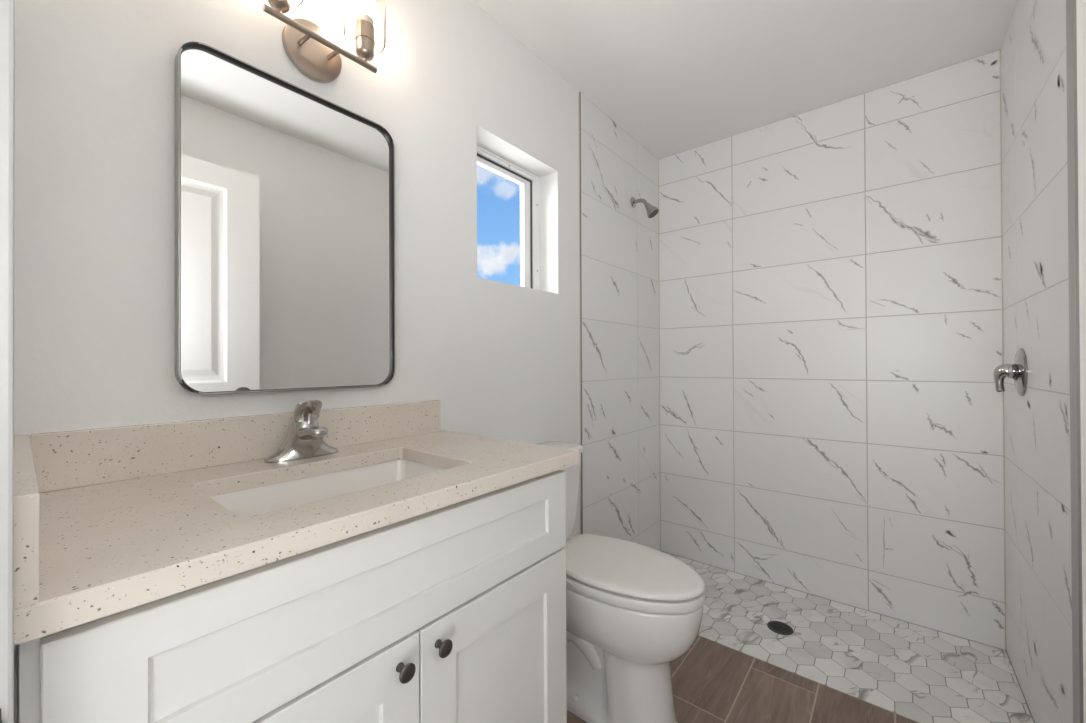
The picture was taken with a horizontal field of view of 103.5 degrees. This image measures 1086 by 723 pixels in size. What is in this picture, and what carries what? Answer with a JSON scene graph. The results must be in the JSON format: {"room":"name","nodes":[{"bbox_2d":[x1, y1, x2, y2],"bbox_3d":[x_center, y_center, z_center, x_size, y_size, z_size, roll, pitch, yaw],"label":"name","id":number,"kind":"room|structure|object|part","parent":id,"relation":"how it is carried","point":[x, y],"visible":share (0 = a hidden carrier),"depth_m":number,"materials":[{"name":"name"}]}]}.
{"room":"bathroom","nodes":[
{"label":"bathroom","id":0,"kind":"room"},
{"bbox_2d":[14,0,659,550],"bbox_3d":[-0.139,0.003,1.753,0.162,2.571,2.800,0,0,39],"label":"wall","id":1,"kind":"structure","parent":0,"point":[94,239],"depth_m":1.31,"materials":[{"name":"paint"}]},
{"bbox_2d":[30,400,440,492],"bbox_3d":[-0.601,0.174,1.051,0.019,0.100,0.843,0,0,39],"label":"backsplash","id":2,"kind":"structure","parent":1,"relation":"attached to","point":[86,457],"depth_m":0.88,"materials":[{"name":"stone"}]},
{"bbox_2d":[174,42,394,394],"bbox_3d":[-0.592,-0.298,1.059,0.029,0.738,0.486,0,0,39],"label":"wall mirror","id":3,"kind":"object","parent":1,"relation":"attached to","point":[284,193],"visible":1,"depth_m":1.01,"materials":[{"name":"metal"}]},
{"bbox_2d":[263,0,385,82],"bbox_3d":[-0.540,-0.855,1.052,0.126,0.274,0.306,0,0,39],"label":"vanity light","id":4,"kind":"object","parent":1,"relation":"attached to","point":[310,49],"visible":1,"depth_m":1.09,"materials":[{"name":"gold metal"}]},
{"bbox_2d":[268,0,289,12],"bbox_3d":[-0.595,-0.833,0.966,0.049,0.095,0.049,0,0,39],"label":"socket","id":5,"kind":"object","parent":4,"relation":"attached to","point":[277,6],"depth_m":0.96,"materials":[{"name":"brown metal"}]},
{"bbox_3d":[-0.574,-0.782,1.036,0.058,0.017,0.011,0,0,39],"label":"mounting post","id":6,"kind":"part","parent":4,"relation":"part of","materials":[{"name":"silver metal"}]},
{"bbox_3d":[-0.582,-0.787,1.086,0.016,0.139,0.139,0,0,39],"label":"plate","id":7,"kind":"part","parent":4,"relation":"part of","materials":[{"name":"silver metal"}]},
{"bbox_3d":[-0.531,-0.782,1.089,0.058,0.017,0.011,0,0,39],"label":"mounting post","id":8,"kind":"part","parent":4,"relation":"part of","materials":[{"name":"silver metal"}]},
{"bbox_3d":[-0.467,-0.912,1.123,0.103,0.158,0.103,0,0,39],"label":"lamp shade","id":9,"kind":"part","parent":4,"relation":"part of","materials":[{"name":"clear glass"}]},
{"bbox_3d":[-0.467,-0.931,1.124,0.060,0.066,0.060,0,0,39],"label":"bulb","id":10,"kind":"part","parent":4,"relation":"part of","materials":[{"name":"white glass"}]},
{"bbox_2d":[355,19,374,61],"bbox_3d":[-0.467,-0.833,1.123,0.049,0.095,0.049,0,0,39],"label":"socket","id":11,"kind":"object","parent":4,"relation":"attached to","point":[364,37],"depth_m":1.11,"materials":[{"name":"brown metal"}]},
{"bbox_2d":[477,145,539,289],"bbox_3d":[-0.181,-0.570,1.786,0.052,0.543,0.476,0,0,39],"label":"window","id":12,"kind":"structure","parent":1,"relation":"in","point":[528,182],"depth_m":1.91,"materials":[{"name":"plastic"}]},
{"bbox_2d":[578,92,582,534],"bbox_3d":[0.180,-0.043,2.021,0.006,2.463,0.005,0,0,39],"label":"trim","id":13,"kind":"structure","parent":1,"relation":"attached to","point":[579,92],"depth_m":2.02,"materials":[{"name":"metal"}]},
{"bbox_2d":[630,197,658,217],"bbox_3d":[0.573,-0.865,2.392,0.150,0.137,0.069,0,0,35],"label":"showerhead","id":14,"kind":"object","parent":1,"relation":"attached to","point":[652,211],"visible":1,"depth_m":2.37,"materials":[{"name":"silver metal"}]},
{"bbox_3d":[0.552,-0.886,2.399,0.090,0.056,0.024,0,0,35],"label":"arm","id":15,"kind":"part","parent":14,"relation":"part of","materials":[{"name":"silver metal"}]},
{"bbox_2d":[658,159,660,550],"bbox_3d":[0.733,-0.043,2.692,0.004,2.462,0.004,0,0,39],"label":"trim","id":16,"kind":"structure","parent":1,"relation":"attached to","point":[658,159],"depth_m":2.69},
{"bbox_2d":[472,0,1017,158],"bbox_3d":[0.482,-1.330,1.248,1.779,0.100,2.800,0,0,39],"label":"ceiling","id":17,"kind":"structure","parent":0,"point":[677,76],"depth_m":1.75,"materials":[{"name":"paint"}]},
{"bbox_2d":[567,551,1033,722],"bbox_3d":[0.234,1.230,0.420,2.900,0.100,4.150,0,0,39],"label":"floor","id":18,"kind":"structure","parent":0,"point":[920,674],"depth_m":1.65,"materials":[{"name":"tile"}]},
{"bbox_2d":[14,469,566,722],"bbox_3d":[-0.398,0.720,0.875,0.541,0.931,0.866,0,0,39],"label":"vanity cabinet","id":19,"kind":"object","parent":18,"relation":"on","point":[456,612],"visible":0.88,"depth_m":0.65,"materials":[{"name":"paint"}]},
{"bbox_2d":[14,430,578,645],"bbox_3d":[-0.399,0.238,0.889,0.538,0.031,0.887,0,0,39],"label":"countertop","id":20,"kind":"structure","parent":19,"relation":"on","point":[106,549],"depth_m":0.62,"materials":[{"name":"stone"}]},
{"bbox_2d":[14,434,39,609],"bbox_3d":[-0.673,0.172,0.553,0.537,0.100,0.019,0,0,39],"label":"side splash","id":21,"kind":"object","parent":20,"relation":"on","point":[26,490],"visible":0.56,"depth_m":0.39,"materials":[{"name":"stone"}]},
{"bbox_2d":[264,400,337,462],"bbox_3d":[-0.537,0.156,0.985,0.122,0.135,0.160,0,0,39],"label":"faucet","id":22,"kind":"object","parent":20,"relation":"on","point":[304,440],"visible":1,"depth_m":0.97,"materials":[{"name":"silver metal"}]},
{"bbox_3d":[-0.545,0.115,0.996,0.063,0.052,0.056,0,0,39],"label":"handle","id":23,"kind":"part","parent":22,"relation":"part of","materials":[{"name":"silver metal"}]},
{"bbox_3d":[-0.543,0.130,0.993,0.024,0.026,0.025,0,0,39],"label":"handle stem","id":24,"kind":"part","parent":22,"relation":"part of","materials":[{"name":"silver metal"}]},
{"bbox_3d":[-0.530,0.168,0.980,0.106,0.042,0.052,0,0,39],"label":"spout","id":25,"kind":"part","parent":22,"relation":"part of","materials":[{"name":"silver metal"}]},
{"bbox_2d":[210,459,444,516],"bbox_3d":[-0.396,0.334,0.860,0.308,0.160,0.460,0,0,39],"label":"sink basin","id":26,"kind":"object","parent":20,"relation":"in","point":[259,500],"visible":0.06,"depth_m":0.95,"materials":[{"name":"ceramic"}]},
{"bbox_3d":[-0.346,0.765,0.567,0.019,0.614,0.415,0,0,39],"label":"cabinet door","id":27,"kind":"part","parent":19,"relation":"part of","materials":[{"name":"paint"}]},
{"bbox_3d":[-0.222,0.495,0.686,0.026,0.029,0.029,0,0,39],"label":"knob","id":28,"kind":"part","parent":19,"relation":"part of","materials":[{"name":"grey metal"}]},
{"bbox_3d":[-0.174,0.495,0.744,0.026,0.029,0.029,0,0,39],"label":"knob","id":29,"kind":"part","parent":19,"relation":"part of","materials":[{"name":"grey metal"}]},
{"bbox_3d":[-0.081,0.765,0.892,0.019,0.614,0.416,0,0,39],"label":"cabinet door","id":30,"kind":"part","parent":19,"relation":"part of","materials":[{"name":"paint"}]},
{"bbox_2d":[536,441,704,722],"bbox_3d":[0.184,0.758,1.461,0.697,0.854,0.415,0,0,39],"label":"toilet","id":31,"kind":"object","parent":18,"relation":"on","point":[633,609],"visible":0.74,"depth_m":1.33,"materials":[{"name":"ceramic"}]},
{"bbox_3d":[-0.019,0.347,1.615,0.193,0.028,0.396,0,0,39],"label":"tank lid","id":32,"kind":"part","parent":31,"relation":"part of","materials":[{"name":"ceramic"}]},
{"bbox_3d":[-0.018,0.547,1.614,0.180,0.372,0.384,0,0,39],"label":"tank","id":33,"kind":"part","parent":31,"relation":"part of","materials":[{"name":"ceramic"}]},
{"bbox_3d":[0.274,0.679,1.432,0.519,0.022,0.345,0,0,39],"label":"lid","id":34,"kind":"part","parent":31,"relation":"part of","materials":[{"name":"plastic"}]},
{"bbox_3d":[0.276,0.711,1.430,0.515,0.031,0.347,0,0,39],"label":"seat","id":35,"kind":"part","parent":31,"relation":"part of","materials":[{"name":"plastic"}]},
{"bbox_2d":[767,621,793,634],"bbox_3d":[1.054,1.183,1.902,0.103,0.003,0.103,0,0,39],"label":"floor drain","id":36,"kind":"object","parent":18,"relation":"on","point":[781,628],"visible":1,"depth_m":1.90,"materials":[{"name":"metal"}]},
{"bbox_2d":[659,50,1006,651],"bbox_3d":[1.395,0.000,2.230,1.624,2.568,0.121,0,0,39],"label":"wall","id":37,"kind":"structure","parent":0,"point":[830,276],"depth_m":2.08,"materials":[{"name":"tile"}]},
{"bbox_2d":[1001,0,1072,722],"bbox_3d":[1.618,-0.002,1.422,0.006,2.563,0.873,0,0,39],"label":"wall","id":38,"kind":"structure","parent":0,"point":[1033,49],"depth_m":1.33,"materials":[{"name":"tile"}]},
{"bbox_2d":[999,49,1005,650],"bbox_3d":[1.883,-0.052,1.753,0.004,2.462,0.004,0,0,39],"label":"trim","id":39,"kind":"structure","parent":38,"relation":"attached to","point":[1000,49],"depth_m":1.75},
{"bbox_2d":[993,348,1027,395],"bbox_3d":[1.655,0.038,1.526,0.070,0.170,0.170,0,0,39],"label":"shower valve","id":40,"kind":"object","parent":38,"relation":"attached to","point":[1018,371],"visible":1,"depth_m":1.50,"materials":[{"name":"silver metal"}]},
{"bbox_3d":[1.649,0.059,1.530,0.055,0.102,0.052,0,0,39],"label":"lever","id":41,"kind":"part","parent":40,"relation":"part of","materials":[{"name":"silver metal"}]},
{"bbox_3d":[-0.348,-0.050,0.194,1.500,2.463,0.120,0,0,39],"label":"wall","id":42,"kind":"structure","parent":0,"visible":0},
{"bbox_2d":[0,0,14,722],"bbox_3d":[-0.184,0.113,0.063,0.808,2.135,0.130,0,0,39],"label":"trim","id":43,"kind":"structure","parent":42,"relation":"attached to","point":[7,7],"depth_m":0.35,"materials":[{"name":"paint"}]},
{"bbox_2d":[1076,0,1085,722],"bbox_3d":[0.377,0.120,0.179,0.038,2.094,0.746,0,0,39],"label":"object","id":44,"kind":"structure","parent":42,"relation":"in","point":[1080,4],"depth_m":0.47,"materials":[{"name":"paint"}]},
{"bbox_3d":[1.129,-0.003,0.718,0.124,2.563,2.800,0,0,39],"label":"wall","id":45,"kind":"structure","parent":0,"visible":0},
{"bbox_2d":[1066,0,1083,722],"bbox_3d":[1.328,-0.052,1.068,0.009,2.463,0.054,0,0,39],"label":"trim","id":46,"kind":"structure","parent":45,"relation":"attached to","point":[1071,26],"depth_m":1.06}
]}

